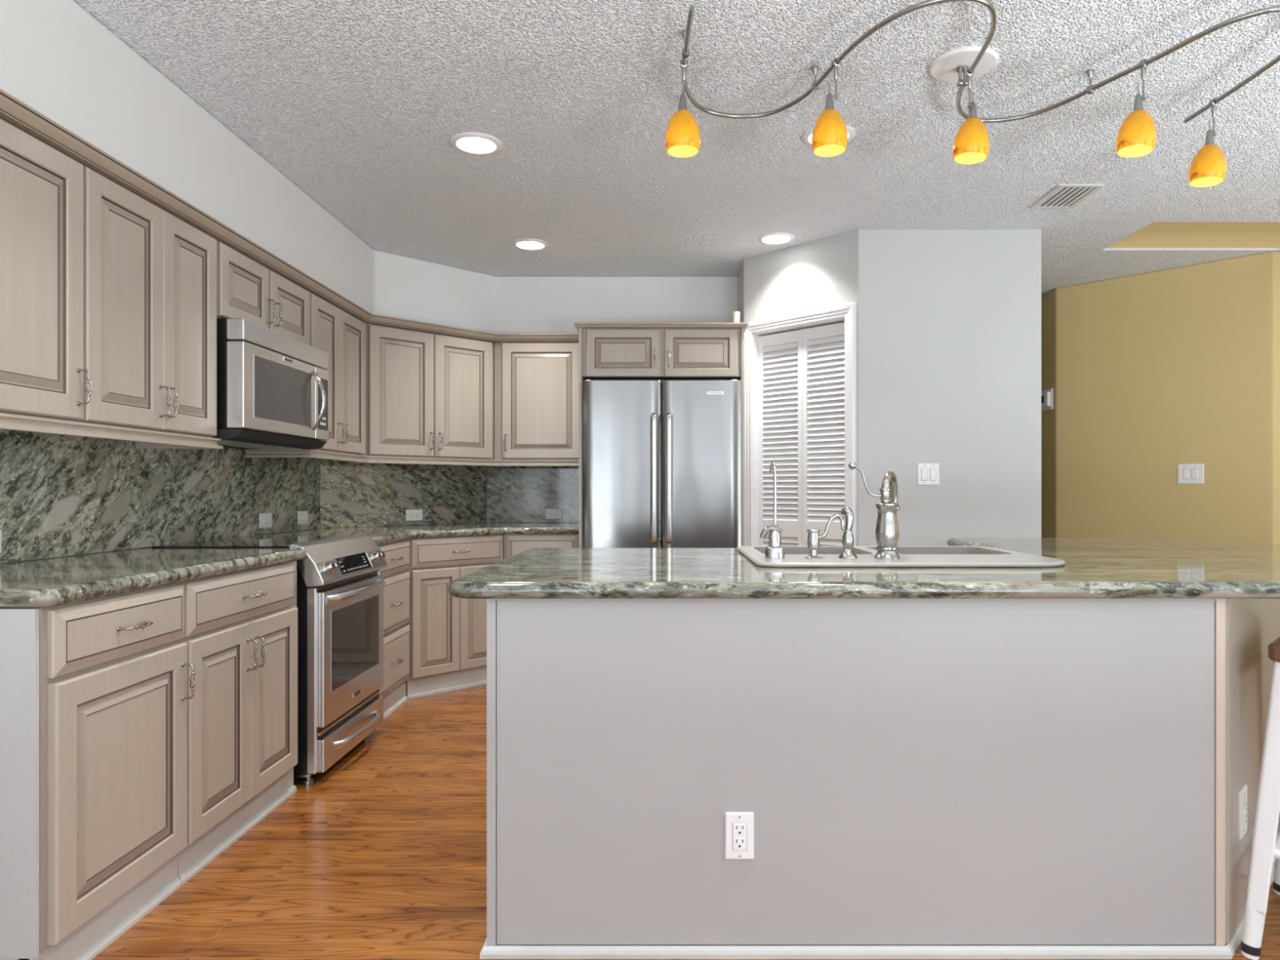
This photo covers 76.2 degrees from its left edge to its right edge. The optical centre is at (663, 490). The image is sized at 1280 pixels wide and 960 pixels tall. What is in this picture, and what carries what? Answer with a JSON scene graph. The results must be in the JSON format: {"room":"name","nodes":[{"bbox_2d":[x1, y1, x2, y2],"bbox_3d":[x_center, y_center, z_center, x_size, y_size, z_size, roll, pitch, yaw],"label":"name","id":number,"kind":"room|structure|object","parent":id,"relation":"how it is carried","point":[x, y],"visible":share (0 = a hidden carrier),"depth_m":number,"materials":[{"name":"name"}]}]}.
{"room":"kitchen","nodes":[
{"label":"kitchen","id":0,"kind":"room"},
{"bbox_2d":[0,447,317,564],"bbox_3d":[-2.080,-0.141,0.590,0.120,2.564,8.420,0,0,0],"label":"wall","id":1,"kind":"structure","parent":0,"point":[227,447],"depth_m":2.90,"materials":[{"name":"white paint"}]},
{"bbox_2d":[0,118,92,422],"bbox_3d":[-1.825,-0.574,2.036,0.373,0.754,0.670,0,0,0],"label":"upper cabinet","id":2,"kind":"object","parent":1,"relation":"attached to","point":[42,370],"visible":1,"depth_m":2.20,"materials":[{"name":"beige wood"}]},
{"bbox_2d":[78,166,217,437],"bbox_3d":[-1.825,-0.574,2.727,0.373,0.754,0.704,0,0,0],"label":"upper cabinet","id":3,"kind":"object","parent":1,"relation":"attached to","point":[150,275],"visible":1,"depth_m":2.67,"materials":[{"name":"beige wood"}]},
{"bbox_2d":[0,413,222,448],"bbox_3d":[-1.832,-0.176,2.402,0.316,0.039,1.404,0,0,0],"label":"rail","id":4,"kind":"object","parent":3,"relation":"attached to","point":[144,439],"visible":1,"depth_m":2.47,"materials":[{"name":"beige wood"}]},
{"bbox_2d":[0,429,319,563],"bbox_3d":[-2.010,0.012,3.283,0.019,0.416,2.945,0,0,0],"label":"backsplash","id":5,"kind":"structure","parent":1,"relation":"attached to","point":[61,495],"depth_m":3.07,"materials":[{"name":"stone"}]},
{"bbox_2d":[0,529,1,553],"bbox_3d":[-1.995,0.154,2.405,0.009,0.070,0.115,0,0,0],"label":"outlet","id":6,"kind":"object","parent":5,"relation":"attached to","point":[0,530],"visible":1,"depth_m":2.46,"materials":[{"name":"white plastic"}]},
{"bbox_2d":[259,512,271,528],"bbox_3d":[-1.994,0.151,4.100,0.010,0.074,0.118,0,0,0],"label":"light switch","id":7,"kind":"object","parent":5,"relation":"attached to","point":[265,519],"visible":1,"depth_m":4.09,"materials":[{"name":"white plastic"}]},
{"bbox_2d":[297,511,307,524],"bbox_3d":[-1.994,0.151,4.525,0.010,0.074,0.118,0,0,0],"label":"light switch","id":8,"kind":"object","parent":5,"relation":"attached to","point":[302,515],"visible":1,"depth_m":4.51,"materials":[{"name":"white plastic"}]},
{"bbox_2d":[217,240,310,346],"bbox_3d":[-1.825,-0.805,3.492,0.373,0.292,0.810,0,0,0],"label":"upper cabinet","id":9,"kind":"object","parent":1,"relation":"attached to","point":[246,289],"visible":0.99,"depth_m":3.40,"materials":[{"name":"beige wood"}]},
{"bbox_2d":[213,318,328,448],"bbox_3d":[-1.767,-0.422,3.491,0.466,0.461,0.786,0,0,0],"label":"microwave","id":10,"kind":"object","parent":9,"relation":"attached to","point":[273,386],"visible":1,"depth_m":3.30,"materials":[{"name":"silver metal"}]},
{"bbox_2d":[0,88,578,342],"bbox_3d":[-1.528,-0.976,3.616,0.966,0.047,3.749,0,0,18],"label":"crown molding","id":11,"kind":"structure","parent":9,"relation":"attached to","point":[13,111],"depth_m":2.91,"materials":[{"name":"brown wood"}]},
{"bbox_2d":[244,293,365,455],"bbox_3d":[-1.825,-0.574,4.269,0.373,0.754,0.733,0,0,0],"label":"upper cabinet","id":12,"kind":"object","parent":1,"relation":"attached to","point":[334,331],"visible":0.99,"depth_m":4.27,"materials":[{"name":"beige wood"}]},
{"bbox_2d":[0,0,737,342],"bbox_3d":[-0.760,-1.214,1.040,2.520,0.419,9.080,0,0,0],"label":"wall","id":13,"kind":"structure","parent":0,"point":[56,59],"depth_m":3.40,"materials":[{"name":"white paint"}]},
{"bbox_2d":[317,466,487,528],"bbox_3d":[-1.666,-0.141,5.226,0.153,2.564,1.188,0,0,45],"label":"wall","id":14,"kind":"structure","parent":0,"point":[486,466],"depth_m":5.56,"materials":[{"name":"white paint"}]},
{"bbox_2d":[320,458,485,528],"bbox_3d":[-1.610,0.012,5.161,0.021,0.416,1.122,0,0,45],"label":"backsplash","id":15,"kind":"structure","parent":14,"relation":"attached to","point":[353,494],"depth_m":5.10,"materials":[{"name":"stone"}]},
{"bbox_2d":[405,509,422,520],"bbox_3d":[-1.577,0.157,5.173,0.115,0.070,0.009,0,0,-45],"label":"outlet","id":16,"kind":"object","parent":15,"relation":"attached to","point":[411,514],"visible":1,"depth_m":5.17,"materials":[{"name":"white plastic"}]},
{"bbox_2d":[409,512,414,517],"bbox_3d":[-1.586,0.157,5.159,0.001,0.031,0.030,0,0,45],"label":"socket","id":17,"kind":"object","parent":16,"relation":"attached to","point":[411,514],"depth_m":5.16,"materials":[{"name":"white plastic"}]},
{"bbox_2d":[414,512,419,517],"bbox_3d":[-1.563,0.157,5.182,0.030,0.031,0.001,0,0,-45],"label":"socket","id":18,"kind":"object","parent":16,"relation":"attached to","point":[416,514],"depth_m":5.18,"materials":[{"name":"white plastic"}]},
{"bbox_2d":[364,323,493,459],"bbox_3d":[-1.474,-0.574,5.025,0.346,0.754,0.860,0,0,45],"label":"upper cabinet","id":19,"kind":"object","parent":14,"relation":"attached to","point":[428,395],"visible":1,"depth_m":4.90,"materials":[{"name":"beige wood"}]},
{"bbox_2d":[244,448,578,466],"bbox_3d":[-1.341,-0.176,4.654,0.522,0.039,2.019,0,0,41],"label":"rail","id":20,"kind":"object","parent":19,"relation":"attached to","point":[251,453],"visible":0.88,"depth_m":4.74,"materials":[{"name":"beige wood"}]},
{"bbox_2d":[19,684,1279,959],"bbox_3d":[1.950,1.191,2.250,8.500,0.100,11.900,0,0,0],"label":"floor","id":21,"kind":"structure","parent":0,"point":[383,855],"depth_m":2.46,"materials":[{"name":"brown wood"}]},
{"bbox_2d":[0,582,195,959],"bbox_3d":[-1.652,0.703,2.084,0.646,0.877,0.541,0,0,0],"label":"base cabinet","id":22,"kind":"object","parent":21,"relation":"on","point":[93,692],"visible":0.99,"depth_m":1.95,"materials":[{"name":"paint"}]},
{"bbox_2d":[177,560,297,884],"bbox_3d":[-1.652,0.703,2.727,0.646,0.877,0.737,0,0,0],"label":"base cabinet","id":23,"kind":"object","parent":21,"relation":"on","point":[241,628],"visible":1,"depth_m":2.64,"materials":[{"name":"paint"}]},
{"bbox_2d":[0,548,306,608],"bbox_3d":[-1.675,0.242,2.467,0.624,0.042,1.321,0,0,0],"label":"countertop","id":24,"kind":"structure","parent":23,"relation":"on","point":[42,584],"depth_m":2.31,"materials":[{"name":"stone"}]},
{"bbox_2d":[151,533,387,784],"bbox_3d":[-1.612,0.673,3.495,0.705,0.936,0.730,0,0,0],"label":"range","id":25,"kind":"object","parent":21,"relation":"on","point":[340,584],"visible":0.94,"depth_m":3.30,"materials":[{"name":"silver metal"}]},
{"bbox_2d":[151,536,341,548],"bbox_3d":[-1.692,0.235,3.495,0.545,0.040,0.722,0,0,0],"label":"cooktop","id":26,"kind":"object","parent":25,"relation":"in","point":[242,542],"depth_m":3.32,"materials":[{"name":"black glass"}]},
{"bbox_2d":[377,538,409,719],"bbox_3d":[-1.652,0.703,4.160,0.646,0.877,0.573,0,0,0],"label":"base cabinet","id":27,"kind":"object","parent":21,"relation":"on","point":[396,575],"visible":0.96,"depth_m":4.20,"materials":[{"name":"paint"}]},
{"bbox_2d":[405,534,502,699],"bbox_3d":[-1.258,0.703,4.749,0.361,0.877,0.611,0,0,45],"label":"base cabinet","id":28,"kind":"object","parent":21,"relation":"on","point":[448,633],"visible":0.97,"depth_m":4.59,"materials":[{"name":"paint"}]},
{"bbox_2d":[503,534,578,559],"bbox_3d":[-0.722,0.703,5.171,0.465,0.877,0.622,0,0,0],"label":"base cabinet","id":29,"kind":"object","parent":21,"relation":"on","point":[513,544],"visible":0.12,"depth_m":4.86,"materials":[{"name":"paint"}]},
{"bbox_2d":[257,523,578,544],"bbox_3d":[-1.238,0.242,4.711,1.498,0.042,1.697,0,0,0],"label":"countertop","id":30,"kind":"structure","parent":29,"relation":"on","point":[380,535],"depth_m":4.72,"materials":[{"name":"stone"}]},
{"bbox_2d":[573,322,748,547],"bbox_3d":[-0.011,0.089,5.109,1.002,2.104,0.901,0,0,0],"label":"tall cabinet","id":31,"kind":"object","parent":21,"relation":"on","point":[657,351],"visible":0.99,"depth_m":4.70,"materials":[{"name":"beige wood"}]},
{"bbox_2d":[733,311,740,322],"bbox_3d":[0.445,-1.023,4.955,0.052,0.118,0.051,0,0,0],"label":"candle holder","id":32,"kind":"object","parent":31,"relation":"on","point":[735,314],"visible":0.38,"depth_m":4.94,"materials":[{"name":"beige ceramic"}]},
{"bbox_2d":[582,378,741,547],"bbox_3d":[-0.006,0.234,5.029,0.909,1.774,0.861,0,0,0],"label":"refrigerator","id":33,"kind":"object","parent":21,"relation":"on","point":[662,462],"visible":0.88,"depth_m":4.66,"materials":[{"name":"silver metal"}]},
{"bbox_2d":[480,599,1279,959],"bbox_3d":[0.734,0.702,2.518,2.360,0.878,1.064,0,0,0],"label":"kitchen island","id":34,"kind":"object","parent":21,"relation":"on","point":[920,779],"visible":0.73,"depth_m":2.00,"materials":[{"name":"paint"}]},
{"bbox_2d":[724,812,754,859],"bbox_3d":[0.187,0.847,1.998,0.070,0.114,0.009,0,0,0],"label":"outlet","id":35,"kind":"object","parent":34,"relation":"attached to","point":[739,826],"visible":1,"depth_m":2.00,"materials":[{"name":"white plastic"}]},
{"bbox_2d":[733,837,746,849],"bbox_3d":[0.187,0.864,1.994,0.031,0.030,0.001,0,0,0],"label":"socket","id":36,"kind":"object","parent":35,"relation":"attached to","point":[739,843],"depth_m":1.99,"materials":[{"name":"white plastic"}]},
{"bbox_2d":[733,823,746,835],"bbox_3d":[0.187,0.831,1.994,0.031,0.030,0.001,0,0,0],"label":"socket","id":37,"kind":"object","parent":35,"relation":"attached to","point":[739,829],"depth_m":1.99,"materials":[{"name":"white plastic"}]},
{"bbox_2d":[732,822,746,850],"bbox_3d":[0.187,0.847,1.996,0.036,0.069,0.001,0,0,0],"label":"receptacle","id":38,"kind":"object","parent":35,"relation":"attached to","point":[739,829],"depth_m":1.99,"materials":[{"name":"white plastic"}]},
{"bbox_2d":[448,537,1279,599],"bbox_3d":[1.051,0.242,2.898,3.169,0.042,1.879,0,0,0],"label":"island countertop","id":39,"kind":"structure","parent":34,"relation":"on","point":[1094,568],"depth_m":2.15,"materials":[{"name":"stone"}]},
{"bbox_2d":[760,461,784,558],"bbox_3d":[0.342,0.058,2.509,0.068,0.296,0.107,0,0,25],"label":"water tap","id":40,"kind":"object","parent":39,"relation":"on","point":[775,549],"visible":1,"depth_m":2.48,"materials":[{"name":"silver metal"}]},
{"bbox_2d":[737,546,1065,567],"bbox_3d":[0.735,0.303,2.685,0.930,0.192,0.720,0,0,0],"label":"sink","id":41,"kind":"object","parent":39,"relation":"in","point":[910,556],"visible":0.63,"depth_m":2.50,"materials":[{"name":"white ceramic"}]},
{"bbox_2d":[804,513,845,558],"bbox_3d":[0.494,0.139,2.500,0.124,0.136,0.056,0,0,0],"label":"soap dispenser","id":42,"kind":"object","parent":41,"relation":"on","point":[813,538],"visible":1,"depth_m":2.48,"materials":[{"name":"silver metal"}]},
{"bbox_2d":[838,506,857,558],"bbox_3d":[0.567,0.129,2.504,0.057,0.156,0.064,0,0,0],"label":"sprayer","id":43,"kind":"object","parent":41,"relation":"on","point":[847,537],"visible":1,"depth_m":2.49,"materials":[{"name":"silver metal"}]},
{"bbox_2d":[848,462,900,559],"bbox_3d":[0.691,0.059,2.530,0.234,0.294,0.118,0,0,-39],"label":"faucet","id":44,"kind":"object","parent":41,"relation":"on","point":[886,531],"visible":1,"depth_m":2.48,"materials":[{"name":"silver metal"}]},
{"bbox_2d":[1238,784,1247,839],"bbox_3d":[1.500,0.831,2.107,0.009,0.122,0.074,0,0,45],"label":"outlet","id":45,"kind":"object","parent":34,"relation":"attached to","point":[1242,793],"visible":1,"depth_m":2.09,"materials":[{"name":"white plastic"}]},
{"bbox_2d":[1243,797,1246,826],"bbox_3d":[1.501,0.831,2.106,0.026,0.069,0.026,0,0,0],"label":"receptacle","id":46,"kind":"object","parent":45,"relation":"attached to","point":[1244,798],"depth_m":2.10,"materials":[{"name":"white plastic"}]},
{"bbox_2d":[1244,812,1246,826],"bbox_3d":[1.502,0.848,2.105,0.001,0.030,0.031,0,0,45],"label":"socket","id":47,"kind":"object","parent":45,"relation":"attached to","point":[1245,813],"depth_m":2.10,"materials":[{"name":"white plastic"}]},
{"bbox_2d":[1244,799,1246,813],"bbox_3d":[1.502,0.815,2.105,0.001,0.030,0.031,0,0,45],"label":"socket","id":48,"kind":"object","parent":45,"relation":"attached to","point":[1245,800],"depth_m":2.10,"materials":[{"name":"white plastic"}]},
{"bbox_2d":[1240,636,1279,959],"bbox_3d":[1.752,0.760,2.000,0.481,0.766,0.481,0,0,-45],"label":"bar stool","id":49,"kind":"object","parent":21,"relation":"on","point":[1265,847],"visible":1,"depth_m":1.99,"materials":[{"name":"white wood"}]},
{"bbox_2d":[487,340,843,559],"bbox_3d":[0.475,-0.141,5.640,3.450,2.564,0.120,0,0,0],"label":"wall","id":50,"kind":"structure","parent":0,"point":[842,340],"depth_m":5.58,"materials":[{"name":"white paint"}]},
{"bbox_2d":[486,466,578,522],"bbox_3d":[-0.846,0.012,5.569,0.714,0.416,0.019,0,0,0],"label":"backsplash","id":51,"kind":"structure","parent":50,"relation":"attached to","point":[514,494],"depth_m":5.56,"materials":[{"name":"stone"}]},
{"bbox_2d":[545,508,562,519],"bbox_3d":[-0.744,0.161,5.555,0.115,0.070,0.009,0,0,0],"label":"outlet","id":52,"kind":"object","parent":51,"relation":"attached to","point":[550,513],"visible":1,"depth_m":5.55,"materials":[{"name":"white plastic"}]},
{"bbox_2d":[549,511,553,516],"bbox_3d":[-0.761,0.161,5.551,0.030,0.031,0.001,0,0,0],"label":"socket","id":53,"kind":"object","parent":52,"relation":"attached to","point":[551,513],"depth_m":5.55,"materials":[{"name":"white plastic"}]},
{"bbox_2d":[554,511,558,516],"bbox_3d":[-0.728,0.161,5.551,0.030,0.031,0.001,0,0,0],"label":"socket","id":54,"kind":"object","parent":52,"relation":"attached to","point":[556,513],"depth_m":5.55,"materials":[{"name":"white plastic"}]},
{"bbox_2d":[494,342,578,459],"bbox_3d":[-0.789,-0.574,5.372,0.594,0.754,0.361,0,0,0],"label":"upper cabinet","id":55,"kind":"object","parent":50,"relation":"attached to","point":[536,384],"visible":0.99,"depth_m":5.23,"materials":[{"name":"beige wood"}]},
{"bbox_2d":[73,0,1279,295],"bbox_3d":[1.950,-1.473,2.250,8.500,0.100,11.900,0,0,0],"label":"ceiling","id":56,"kind":"structure","parent":0,"point":[360,104],"depth_m":3.09,"materials":[{"name":"white paint"}]},
{"bbox_2d":[449,132,502,155],"bbox_3d":[-0.766,-1.417,3.345,0.208,0.011,0.208,0,0,0],"label":"recessed light","id":57,"kind":"object","parent":56,"relation":"in","point":[472,143],"visible":1,"depth_m":3.33,"materials":[{"name":"white"}]},
{"bbox_2d":[511,238,548,250],"bbox_3d":[-0.767,-1.417,4.710,0.208,0.011,0.208,0,0,0],"label":"recessed light","id":58,"kind":"object","parent":56,"relation":"in","point":[531,244],"visible":1,"depth_m":4.69,"materials":[{"name":"white"}]},
{"bbox_2d":[757,231,795,244],"bbox_3d":[0.637,-1.417,4.600,0.208,0.011,0.208,0,0,0],"label":"recessed light","id":59,"kind":"object","parent":56,"relation":"in","point":[772,238],"visible":1,"depth_m":4.58,"materials":[{"name":"white"}]},
{"bbox_2d":[802,125,854,146],"bbox_3d":[0.662,-1.417,3.270,0.208,0.011,0.208,0,0,0],"label":"recessed light","id":60,"kind":"object","parent":56,"relation":"in","point":[806,136],"visible":0.34,"depth_m":3.25,"materials":[{"name":"white"}]},
{"bbox_2d":[681,0,1279,123],"bbox_3d":[1.001,-1.385,2.625,1.888,0.076,0.764,0,0,0],"label":"rail","id":61,"kind":"object","parent":56,"relation":"attached to","point":[951,66],"visible":0.97,"depth_m":2.67,"materials":[{"name":"silver metal"}]},
{"bbox_2d":[665,59,700,157],"bbox_3d":[0.062,-1.226,2.601,0.114,0.291,0.114,0,0,0],"label":"pendant lamp","id":62,"kind":"object","parent":61,"relation":"hanging from","point":[682,135],"visible":0.99,"depth_m":2.57,"materials":[{"name":"orange glass"}]},
{"bbox_2d":[678,93,687,110],"bbox_3d":[0.062,-1.232,2.601,0.033,0.061,0.033,0,0,0],"label":"socket","id":63,"kind":"object","parent":62,"relation":"attached to","point":[682,101],"depth_m":2.59,"materials":[{"name":"grey metal"}]},
{"bbox_2d":[811,57,848,156],"bbox_3d":[0.529,-1.226,2.596,0.114,0.291,0.114,0,0,0],"label":"pendant lamp","id":64,"kind":"object","parent":61,"relation":"hanging from","point":[829,138],"visible":1,"depth_m":2.56,"materials":[{"name":"orange glass"}]},
{"bbox_2d":[824,93,834,110],"bbox_3d":[0.529,-1.232,2.596,0.033,0.061,0.033,0,0,0],"label":"socket","id":65,"kind":"object","parent":64,"relation":"attached to","point":[829,105],"depth_m":2.59,"materials":[{"name":"grey metal"}]},
{"bbox_2d":[952,67,989,164],"bbox_3d":[1.001,-1.225,2.655,0.114,0.294,0.114,0,0,0],"label":"pendant lamp","id":66,"kind":"object","parent":61,"relation":"hanging from","point":[971,145],"visible":0.99,"depth_m":2.63,"materials":[{"name":"orange glass"}]},
{"bbox_2d":[968,102,977,118],"bbox_3d":[1.008,-1.232,2.655,0.033,0.061,0.033,0,0,0],"label":"socket","id":67,"kind":"object","parent":66,"relation":"attached to","point":[972,113],"depth_m":2.65,"materials":[{"name":"grey metal"}]},
{"bbox_2d":[1115,58,1156,157],"bbox_3d":[1.506,-1.224,2.601,0.114,0.295,0.114,0,0,0],"label":"pendant lamp","id":68,"kind":"object","parent":61,"relation":"hanging from","point":[1136,136],"visible":1,"depth_m":2.58,"materials":[{"name":"orange glass"}]},
{"bbox_2d":[1133,93,1143,111],"bbox_3d":[1.515,-1.232,2.601,0.033,0.061,0.033,0,0,0],"label":"socket","id":69,"kind":"object","parent":68,"relation":"attached to","point":[1138,104],"depth_m":2.59,"materials":[{"name":"grey metal"}]},
{"bbox_2d":[1187,97,1226,186],"bbox_3d":[1.907,-1.224,2.860,0.114,0.295,0.114,0,0,0],"label":"pendant lamp","id":70,"kind":"object","parent":61,"relation":"hanging from","point":[1208,167],"visible":1,"depth_m":2.84,"materials":[{"name":"orange glass"}]},
{"bbox_2d":[1204,129,1214,145],"bbox_3d":[1.915,-1.232,2.860,0.033,0.061,0.033,0,0,0],"label":"socket","id":71,"kind":"object","parent":70,"relation":"attached to","point":[1210,135],"depth_m":2.85,"materials":[{"name":"grey metal"}]},
{"bbox_2d":[1029,184,1104,208],"bbox_3d":[1.945,-1.419,3.945,0.210,0.008,0.310,0,0,0],"label":"ceiling vent","id":72,"kind":"object","parent":56,"relation":"in","point":[1063,196],"visible":1,"depth_m":3.94,"materials":[{"name":"metal"}]},
{"bbox_2d":[737,260,743,322],"bbox_3d":[0.548,-0.141,5.310,0.104,2.564,0.540,0,0,0],"label":"wall","id":73,"kind":"structure","parent":0,"point":[740,277],"depth_m":5.21,"materials":[{"name":"white paint"}]},
{"bbox_2d":[743,228,858,546],"bbox_3d":[0.814,-0.141,4.758,0.800,2.564,0.100,0,0,45],"label":"wall","id":74,"kind":"structure","parent":0,"point":[823,273],"depth_m":4.67,"materials":[{"name":"white paint"}]},
{"bbox_2d":[744,302,856,546],"bbox_3d":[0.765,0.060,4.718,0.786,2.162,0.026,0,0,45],"label":"trim","id":75,"kind":"structure","parent":74,"relation":"attached to","point":[848,311],"depth_m":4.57,"materials":[{"name":"white wood"}]},
{"bbox_2d":[758,322,844,546],"bbox_3d":[0.823,0.094,4.776,0.648,2.070,0.033,0,0,45],"label":"door","id":76,"kind":"structure","parent":74,"relation":"in","point":[802,400],"depth_m":4.76,"materials":[{"name":"paint"}]},
{"bbox_2d":[858,229,1041,546],"bbox_3d":[1.560,-0.141,6.170,0.997,2.564,3.460,0,0,0],"label":"wall","id":77,"kind":"structure","parent":0,"point":[950,320],"depth_m":4.44,"materials":[{"name":"white paint"}]},
{"bbox_2d":[917,463,939,484],"bbox_3d":[1.442,-0.087,4.434,0.118,0.118,0.010,0,0,0],"label":"light switch","id":78,"kind":"object","parent":77,"relation":"attached to","point":[927,473],"visible":1,"depth_m":4.43,"materials":[{"name":"white plastic"}]},
{"bbox_2d":[1041,251,1279,544],"bbox_3d":[3.828,-0.141,5.855,4.516,2.564,1.741,0,0,44],"label":"wall","id":79,"kind":"structure","parent":0,"point":[1150,374],"depth_m":5.25,"materials":[{"name":"yellow paint"}]},
{"bbox_2d":[1041,387,1053,411],"bbox_3d":[2.741,-0.649,5.850,0.037,0.150,0.150,0,0,0],"label":"thermostat","id":80,"kind":"object","parent":79,"relation":"attached to","point":[1047,394],"visible":0.81,"depth_m":5.80,"materials":[{"name":"white plastic"}]},
{"bbox_2d":[1177,463,1204,484],"bbox_3d":[3.323,-0.104,5.142,0.010,0.126,0.142,0,0,-44],"label":"light switch","id":81,"kind":"object","parent":79,"relation":"attached to","point":[1188,473],"visible":1,"depth_m":5.14,"materials":[{"name":"white plastic"}]},
{"bbox_2d":[1106,222,1279,248],"bbox_3d":[3.500,-1.759,4.584,1.900,0.668,0.608,0,0,0],"label":"wall","id":82,"kind":"structure","parent":0,"point":[1156,234],"depth_m":4.83,"materials":[{"name":"yellow paint"}]},
{"bbox_2d":[1102,248,1276,250],"bbox_3d":[3.115,-1.429,4.832,1.030,0.014,0.003,0,0,0],"label":"trim","id":83,"kind":"structure","parent":82,"relation":"attached to","point":[1105,249],"depth_m":4.83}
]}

